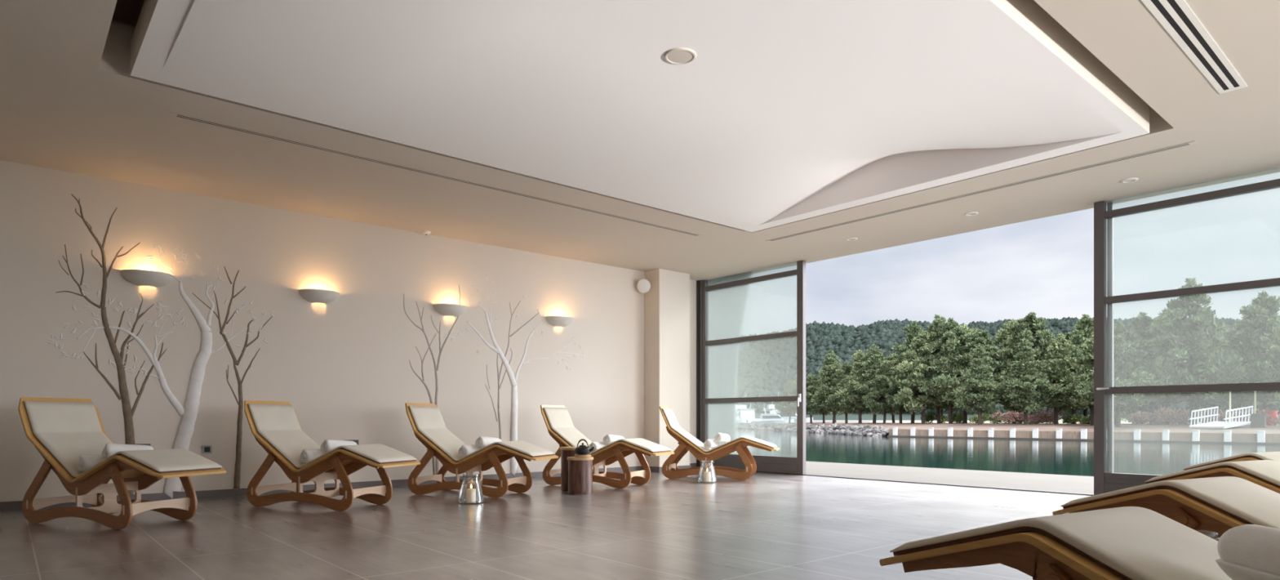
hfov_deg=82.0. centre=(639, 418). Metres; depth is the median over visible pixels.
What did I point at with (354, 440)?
power outlet
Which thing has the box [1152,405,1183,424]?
flowering shrub
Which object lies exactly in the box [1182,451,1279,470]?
lounger
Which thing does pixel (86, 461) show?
rolled towel
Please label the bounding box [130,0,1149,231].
ceiling panel
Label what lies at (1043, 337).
pine tree
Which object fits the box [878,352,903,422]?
pine tree
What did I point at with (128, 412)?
relief
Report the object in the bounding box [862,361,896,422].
pine tree
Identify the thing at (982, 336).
pine tree
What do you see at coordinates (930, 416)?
shrub
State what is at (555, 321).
wall sconce
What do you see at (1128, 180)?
recessed light
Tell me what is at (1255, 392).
light pole
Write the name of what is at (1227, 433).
post
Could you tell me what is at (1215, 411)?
flowering shrub
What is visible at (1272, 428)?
ground
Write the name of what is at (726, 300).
sliding door
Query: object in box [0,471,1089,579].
floor
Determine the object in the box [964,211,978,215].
recessed light
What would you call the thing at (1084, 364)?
pine tree
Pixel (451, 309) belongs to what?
wall sconce
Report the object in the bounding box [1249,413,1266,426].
stone block
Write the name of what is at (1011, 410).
pine tree
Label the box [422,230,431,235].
smoke detector
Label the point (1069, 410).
pine tree
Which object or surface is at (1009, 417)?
flowering shrub
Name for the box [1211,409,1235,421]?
flowering shrub
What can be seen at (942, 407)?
pine tree
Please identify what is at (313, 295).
wall sconce
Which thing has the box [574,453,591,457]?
wooden coaster
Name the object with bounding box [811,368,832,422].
pine tree
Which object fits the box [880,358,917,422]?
pine tree
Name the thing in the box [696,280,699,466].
trim
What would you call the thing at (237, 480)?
relief
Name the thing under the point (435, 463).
relief
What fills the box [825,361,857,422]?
pine tree
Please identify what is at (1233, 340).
pine tree
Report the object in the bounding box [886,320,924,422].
pine tree
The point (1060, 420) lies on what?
ground
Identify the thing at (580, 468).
side table
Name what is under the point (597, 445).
rolled towel
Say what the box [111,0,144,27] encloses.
ceiling
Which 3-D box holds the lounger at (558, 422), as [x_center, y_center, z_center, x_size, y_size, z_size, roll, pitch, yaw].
[-0.425,0.337,9.340,1.649,1.026,0.620,0,0,27]
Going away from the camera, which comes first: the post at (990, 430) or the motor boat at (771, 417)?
the post at (990, 430)
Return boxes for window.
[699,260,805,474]
[1093,167,1279,494]
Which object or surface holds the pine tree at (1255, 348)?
on the ground at (1272, 428)
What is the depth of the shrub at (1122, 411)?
58.72 m
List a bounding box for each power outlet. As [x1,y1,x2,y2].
[134,443,151,445]
[202,444,212,453]
[348,439,358,444]
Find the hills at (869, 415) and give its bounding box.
[755,411,1279,419]
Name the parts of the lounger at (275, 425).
frame, seat rail, frame, seat rail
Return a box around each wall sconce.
[120,269,173,287]
[298,288,339,303]
[433,303,466,316]
[545,315,573,327]
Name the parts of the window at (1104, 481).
handle, rail, kick panel, rail, rail, rail, glass pane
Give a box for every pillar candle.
[466,488,475,502]
[703,471,711,481]
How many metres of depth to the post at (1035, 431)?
50.46 m
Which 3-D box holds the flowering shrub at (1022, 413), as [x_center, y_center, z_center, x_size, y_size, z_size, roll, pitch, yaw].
[33.014,-0.024,63.526,2.174,1.278,2.303,0,0,-12]
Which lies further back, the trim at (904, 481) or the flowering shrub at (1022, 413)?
the flowering shrub at (1022, 413)
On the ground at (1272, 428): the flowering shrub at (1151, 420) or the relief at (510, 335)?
the flowering shrub at (1151, 420)
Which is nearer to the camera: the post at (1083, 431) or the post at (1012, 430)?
the post at (1083, 431)
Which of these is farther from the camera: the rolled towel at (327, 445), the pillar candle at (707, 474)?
the pillar candle at (707, 474)
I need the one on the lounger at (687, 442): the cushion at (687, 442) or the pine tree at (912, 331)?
the cushion at (687, 442)
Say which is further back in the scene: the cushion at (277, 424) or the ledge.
the ledge
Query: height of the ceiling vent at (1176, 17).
0.004 m
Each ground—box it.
[768,421,1279,435]
[848,417,1244,423]
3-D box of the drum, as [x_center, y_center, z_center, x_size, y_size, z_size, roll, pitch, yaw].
[-0.806,0.595,8.729,0.286,0.510,0.286,0,0,-41]
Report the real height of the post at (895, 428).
0.660 m
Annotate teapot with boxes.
[574,438,594,454]
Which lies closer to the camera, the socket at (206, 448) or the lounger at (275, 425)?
the lounger at (275, 425)
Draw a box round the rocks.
[740,422,889,435]
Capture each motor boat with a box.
[740,393,760,422]
[740,417,746,422]
[751,407,794,423]
[759,391,779,417]
[774,410,813,422]
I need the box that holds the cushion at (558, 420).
[543,406,671,453]
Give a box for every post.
[893,426,897,435]
[910,426,915,435]
[928,426,933,435]
[947,426,952,435]
[967,427,973,436]
[987,427,994,436]
[1009,427,1015,437]
[1032,427,1038,437]
[1055,428,1062,438]
[1080,428,1087,439]
[1133,429,1140,439]
[1162,429,1169,439]
[1191,429,1199,440]
[1223,430,1231,441]
[1257,430,1265,442]
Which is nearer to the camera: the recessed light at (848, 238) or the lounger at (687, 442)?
the recessed light at (848, 238)
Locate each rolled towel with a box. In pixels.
[78,454,106,471]
[102,443,153,457]
[300,448,327,462]
[320,439,357,451]
[457,444,481,456]
[475,435,502,447]
[588,440,608,451]
[602,434,624,443]
[703,438,719,448]
[714,432,730,442]
[1215,524,1279,579]
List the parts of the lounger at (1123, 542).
seat rail, frame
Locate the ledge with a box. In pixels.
[887,435,1279,444]
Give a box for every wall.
[0,160,696,501]
[888,428,1279,442]
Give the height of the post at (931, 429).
0.660 m
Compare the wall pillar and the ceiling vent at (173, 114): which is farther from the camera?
the wall pillar
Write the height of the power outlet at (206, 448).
0.086 m
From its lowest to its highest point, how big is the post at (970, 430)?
0.660 m
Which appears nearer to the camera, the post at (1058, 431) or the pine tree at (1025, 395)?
the post at (1058, 431)
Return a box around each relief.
[46,240,274,497]
[56,194,166,494]
[192,266,272,488]
[403,285,460,474]
[443,275,584,475]
[484,300,539,465]
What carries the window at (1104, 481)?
on the trim at (904, 481)
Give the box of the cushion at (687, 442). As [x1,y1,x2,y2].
[662,408,776,451]
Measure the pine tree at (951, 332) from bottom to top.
10.561 m
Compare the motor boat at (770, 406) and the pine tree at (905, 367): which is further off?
the motor boat at (770, 406)
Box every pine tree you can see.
[773,378,795,422]
[779,375,808,414]
[793,373,824,423]
[811,349,841,423]
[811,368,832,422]
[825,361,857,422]
[830,409,844,422]
[834,349,872,422]
[853,342,887,422]
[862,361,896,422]
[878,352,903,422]
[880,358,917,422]
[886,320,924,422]
[893,332,951,423]
[908,314,946,423]
[916,316,968,422]
[924,404,959,422]
[942,323,982,422]
[951,328,1009,422]
[951,344,1005,424]
[991,318,1038,423]
[998,337,1062,423]
[1002,311,1055,411]
[1002,403,1023,412]
[1032,333,1079,423]
[1054,328,1087,423]
[1058,330,1124,425]
[1058,336,1078,413]
[1073,313,1093,423]
[1074,321,1160,426]
[1120,379,1159,413]
[1121,311,1159,423]
[1129,306,1204,422]
[1140,276,1247,424]
[1186,324,1250,412]
[1216,319,1271,424]
[1220,290,1279,410]
[1257,337,1279,403]
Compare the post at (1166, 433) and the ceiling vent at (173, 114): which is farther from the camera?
the post at (1166, 433)
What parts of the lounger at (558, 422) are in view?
frame, seat rail, seat rail, frame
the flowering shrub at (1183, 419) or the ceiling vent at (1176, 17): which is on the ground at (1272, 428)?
the flowering shrub at (1183, 419)
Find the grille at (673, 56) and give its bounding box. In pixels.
[666,50,693,62]
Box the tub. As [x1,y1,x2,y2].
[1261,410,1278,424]
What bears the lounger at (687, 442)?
on the floor
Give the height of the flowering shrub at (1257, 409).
1.394 m
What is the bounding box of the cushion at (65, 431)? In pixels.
[23,400,222,476]
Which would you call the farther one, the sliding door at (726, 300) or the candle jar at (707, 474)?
the sliding door at (726, 300)
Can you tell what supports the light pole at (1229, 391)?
on the ground at (1272, 428)
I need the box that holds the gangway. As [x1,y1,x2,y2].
[1188,405,1253,428]
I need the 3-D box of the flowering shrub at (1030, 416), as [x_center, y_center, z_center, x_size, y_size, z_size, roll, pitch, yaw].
[33.417,-0.050,62.482,2.668,1.227,1.775,0,0,40]
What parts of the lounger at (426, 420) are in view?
frame, seat rail, frame, seat rail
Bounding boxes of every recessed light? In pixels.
[845,237,857,240]
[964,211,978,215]
[1120,177,1138,182]
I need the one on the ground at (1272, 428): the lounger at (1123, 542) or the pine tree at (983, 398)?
the pine tree at (983, 398)
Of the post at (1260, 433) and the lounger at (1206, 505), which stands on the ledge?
the post at (1260, 433)
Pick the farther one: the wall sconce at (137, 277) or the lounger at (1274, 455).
the wall sconce at (137, 277)
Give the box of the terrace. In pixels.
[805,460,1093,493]
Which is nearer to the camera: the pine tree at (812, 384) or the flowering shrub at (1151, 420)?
the flowering shrub at (1151, 420)
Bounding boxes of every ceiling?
[0,0,1279,280]
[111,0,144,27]
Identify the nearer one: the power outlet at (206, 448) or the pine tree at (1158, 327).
the power outlet at (206, 448)
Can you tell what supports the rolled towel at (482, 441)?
on the lounger at (426, 420)
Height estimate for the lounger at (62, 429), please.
1.026 m
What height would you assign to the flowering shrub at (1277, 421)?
1.052 m
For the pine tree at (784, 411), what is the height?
6.020 m
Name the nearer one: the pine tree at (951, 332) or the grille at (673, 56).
the grille at (673, 56)
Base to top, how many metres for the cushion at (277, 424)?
0.609 m
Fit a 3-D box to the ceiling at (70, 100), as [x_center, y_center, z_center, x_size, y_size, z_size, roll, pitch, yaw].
[0.579,-2.620,3.382,13.300,0.500,13.560,0,0,-41]
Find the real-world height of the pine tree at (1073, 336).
8.323 m
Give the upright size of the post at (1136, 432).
0.660 m
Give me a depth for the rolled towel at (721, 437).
10.41 m
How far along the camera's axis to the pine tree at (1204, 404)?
58.70 m
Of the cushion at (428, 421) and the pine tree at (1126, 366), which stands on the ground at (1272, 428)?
the pine tree at (1126, 366)
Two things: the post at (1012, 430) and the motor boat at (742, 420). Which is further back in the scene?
the motor boat at (742, 420)
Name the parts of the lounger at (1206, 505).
seat rail, frame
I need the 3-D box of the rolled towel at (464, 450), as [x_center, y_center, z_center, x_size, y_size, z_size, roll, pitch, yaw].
[-1.883,0.357,8.247,0.124,0.130,0.371,0,0,24]
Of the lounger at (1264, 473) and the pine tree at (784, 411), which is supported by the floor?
the lounger at (1264, 473)
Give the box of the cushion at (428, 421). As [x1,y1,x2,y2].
[408,405,555,460]
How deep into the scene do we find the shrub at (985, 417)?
65.28 m
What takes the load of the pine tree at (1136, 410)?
on the ground at (1060, 420)
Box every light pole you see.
[1229,391,1231,421]
[1253,391,1256,413]
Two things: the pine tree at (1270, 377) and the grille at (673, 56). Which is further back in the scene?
the pine tree at (1270, 377)
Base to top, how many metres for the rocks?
1.462 m
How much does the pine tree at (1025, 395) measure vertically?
7.274 m
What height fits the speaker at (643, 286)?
0.216 m
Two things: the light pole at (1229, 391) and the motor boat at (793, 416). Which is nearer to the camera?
the light pole at (1229, 391)
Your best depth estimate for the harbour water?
30.94 m
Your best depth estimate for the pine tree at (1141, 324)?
59.38 m
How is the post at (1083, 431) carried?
on the ledge
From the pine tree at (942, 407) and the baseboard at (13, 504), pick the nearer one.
the baseboard at (13, 504)
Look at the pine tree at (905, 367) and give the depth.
71.21 m
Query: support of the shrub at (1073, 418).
on the ground at (1272, 428)
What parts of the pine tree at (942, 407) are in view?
crown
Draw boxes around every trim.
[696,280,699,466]
[755,471,1093,495]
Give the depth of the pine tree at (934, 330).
71.31 m
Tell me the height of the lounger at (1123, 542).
1.026 m
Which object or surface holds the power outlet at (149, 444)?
attached to the wall at (343, 365)
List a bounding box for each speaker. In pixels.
[636,279,650,293]
[664,47,696,64]
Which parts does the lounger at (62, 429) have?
frame, seat rail, frame, seat rail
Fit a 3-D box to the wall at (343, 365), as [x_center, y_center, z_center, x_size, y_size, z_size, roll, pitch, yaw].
[-3.848,-1.150,8.716,13.580,4.400,0.300,0,0,-41]
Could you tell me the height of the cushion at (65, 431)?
0.609 m
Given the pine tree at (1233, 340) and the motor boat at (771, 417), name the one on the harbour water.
the motor boat at (771, 417)
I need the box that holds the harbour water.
[740,420,1279,475]
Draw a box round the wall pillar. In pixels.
[644,268,689,466]
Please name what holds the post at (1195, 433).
on the ledge
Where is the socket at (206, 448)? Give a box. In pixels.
[204,446,210,451]
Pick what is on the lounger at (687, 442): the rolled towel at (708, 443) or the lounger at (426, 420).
the rolled towel at (708, 443)
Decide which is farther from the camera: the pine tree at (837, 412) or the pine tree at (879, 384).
the pine tree at (837, 412)
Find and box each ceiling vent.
[168,111,702,236]
[766,140,1197,241]
[1141,0,1247,93]
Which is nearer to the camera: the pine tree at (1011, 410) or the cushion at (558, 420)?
the cushion at (558, 420)
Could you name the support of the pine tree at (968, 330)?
on the ground at (1272, 428)
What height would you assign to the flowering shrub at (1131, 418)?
1.230 m
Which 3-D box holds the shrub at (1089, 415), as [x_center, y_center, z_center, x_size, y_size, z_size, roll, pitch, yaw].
[37.215,0.102,59.530,2.929,1.059,1.919,0,0,31]
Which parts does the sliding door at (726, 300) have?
glass pane, glass pane, glass pane, rail, rail, rail, glass pane, rail, kick panel, handle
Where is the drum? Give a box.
[560,446,577,490]
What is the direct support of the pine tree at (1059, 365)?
on the ground at (1272, 428)
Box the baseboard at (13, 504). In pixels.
[0,462,696,511]
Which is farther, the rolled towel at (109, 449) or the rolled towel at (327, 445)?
the rolled towel at (327, 445)
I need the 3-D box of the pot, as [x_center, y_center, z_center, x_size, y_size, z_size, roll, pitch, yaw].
[-0.652,0.363,8.399,0.188,0.098,0.188,0,0,21]
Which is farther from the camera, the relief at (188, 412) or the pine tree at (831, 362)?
the pine tree at (831, 362)
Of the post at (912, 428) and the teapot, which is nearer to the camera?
the teapot
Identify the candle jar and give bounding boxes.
[458,472,483,503]
[697,459,716,482]
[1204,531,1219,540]
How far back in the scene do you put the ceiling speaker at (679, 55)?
4.73 m
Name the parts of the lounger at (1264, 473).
seat rail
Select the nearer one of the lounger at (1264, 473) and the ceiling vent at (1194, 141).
the lounger at (1264, 473)
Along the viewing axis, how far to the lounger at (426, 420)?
8.21 m
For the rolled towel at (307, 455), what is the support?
on the lounger at (275, 425)
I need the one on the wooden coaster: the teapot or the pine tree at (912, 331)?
the teapot
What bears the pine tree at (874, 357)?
on the ground at (1272, 428)
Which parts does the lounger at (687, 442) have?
frame, frame, seat rail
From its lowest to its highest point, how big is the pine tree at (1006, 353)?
10.146 m
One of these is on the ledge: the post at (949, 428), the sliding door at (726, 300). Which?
the post at (949, 428)
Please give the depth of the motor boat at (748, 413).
134.93 m
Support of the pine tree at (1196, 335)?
on the ground at (1272, 428)
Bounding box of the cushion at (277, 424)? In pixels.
[248,403,417,467]
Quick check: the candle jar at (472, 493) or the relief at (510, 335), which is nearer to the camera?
the candle jar at (472, 493)
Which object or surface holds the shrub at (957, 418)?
on the ground at (1272, 428)
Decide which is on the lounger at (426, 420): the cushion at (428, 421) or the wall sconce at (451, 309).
the cushion at (428, 421)
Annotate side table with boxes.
[567,456,593,493]
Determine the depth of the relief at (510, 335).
10.17 m
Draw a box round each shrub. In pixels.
[920,410,948,422]
[945,411,963,422]
[968,413,1002,423]
[991,409,1022,423]
[1013,410,1034,423]
[1017,411,1047,423]
[1033,408,1066,423]
[1061,413,1089,423]
[1081,413,1121,423]
[1106,408,1128,424]
[1124,410,1155,424]
[1136,412,1171,424]
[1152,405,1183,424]
[1171,409,1205,424]
[1179,406,1224,422]
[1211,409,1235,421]
[1231,407,1271,425]
[1245,412,1279,425]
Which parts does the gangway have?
railing, railing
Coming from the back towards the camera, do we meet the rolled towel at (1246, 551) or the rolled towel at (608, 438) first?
the rolled towel at (608, 438)
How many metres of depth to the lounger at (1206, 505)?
2.91 m
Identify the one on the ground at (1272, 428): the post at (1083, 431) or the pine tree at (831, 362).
the pine tree at (831, 362)
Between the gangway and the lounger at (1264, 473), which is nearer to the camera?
the lounger at (1264, 473)
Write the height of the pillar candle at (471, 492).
0.129 m
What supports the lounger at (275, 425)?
on the floor
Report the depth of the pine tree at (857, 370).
81.56 m
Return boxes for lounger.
[17,396,226,528]
[244,400,420,511]
[404,402,558,497]
[540,404,674,488]
[658,405,779,479]
[879,506,1232,579]
[1052,475,1279,540]
[1144,459,1279,493]
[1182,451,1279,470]
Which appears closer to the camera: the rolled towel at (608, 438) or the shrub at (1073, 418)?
the rolled towel at (608, 438)
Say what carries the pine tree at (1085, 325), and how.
on the ground at (1060, 420)
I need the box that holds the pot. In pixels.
[574,445,590,454]
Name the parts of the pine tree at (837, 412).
crown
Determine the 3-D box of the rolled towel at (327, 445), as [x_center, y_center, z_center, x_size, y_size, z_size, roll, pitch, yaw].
[-2.933,0.273,7.186,0.119,0.146,0.349,0,0,35]
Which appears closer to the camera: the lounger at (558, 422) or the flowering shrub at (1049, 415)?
the lounger at (558, 422)
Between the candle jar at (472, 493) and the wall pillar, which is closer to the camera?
the candle jar at (472, 493)
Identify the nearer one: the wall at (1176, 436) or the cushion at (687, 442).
the cushion at (687, 442)

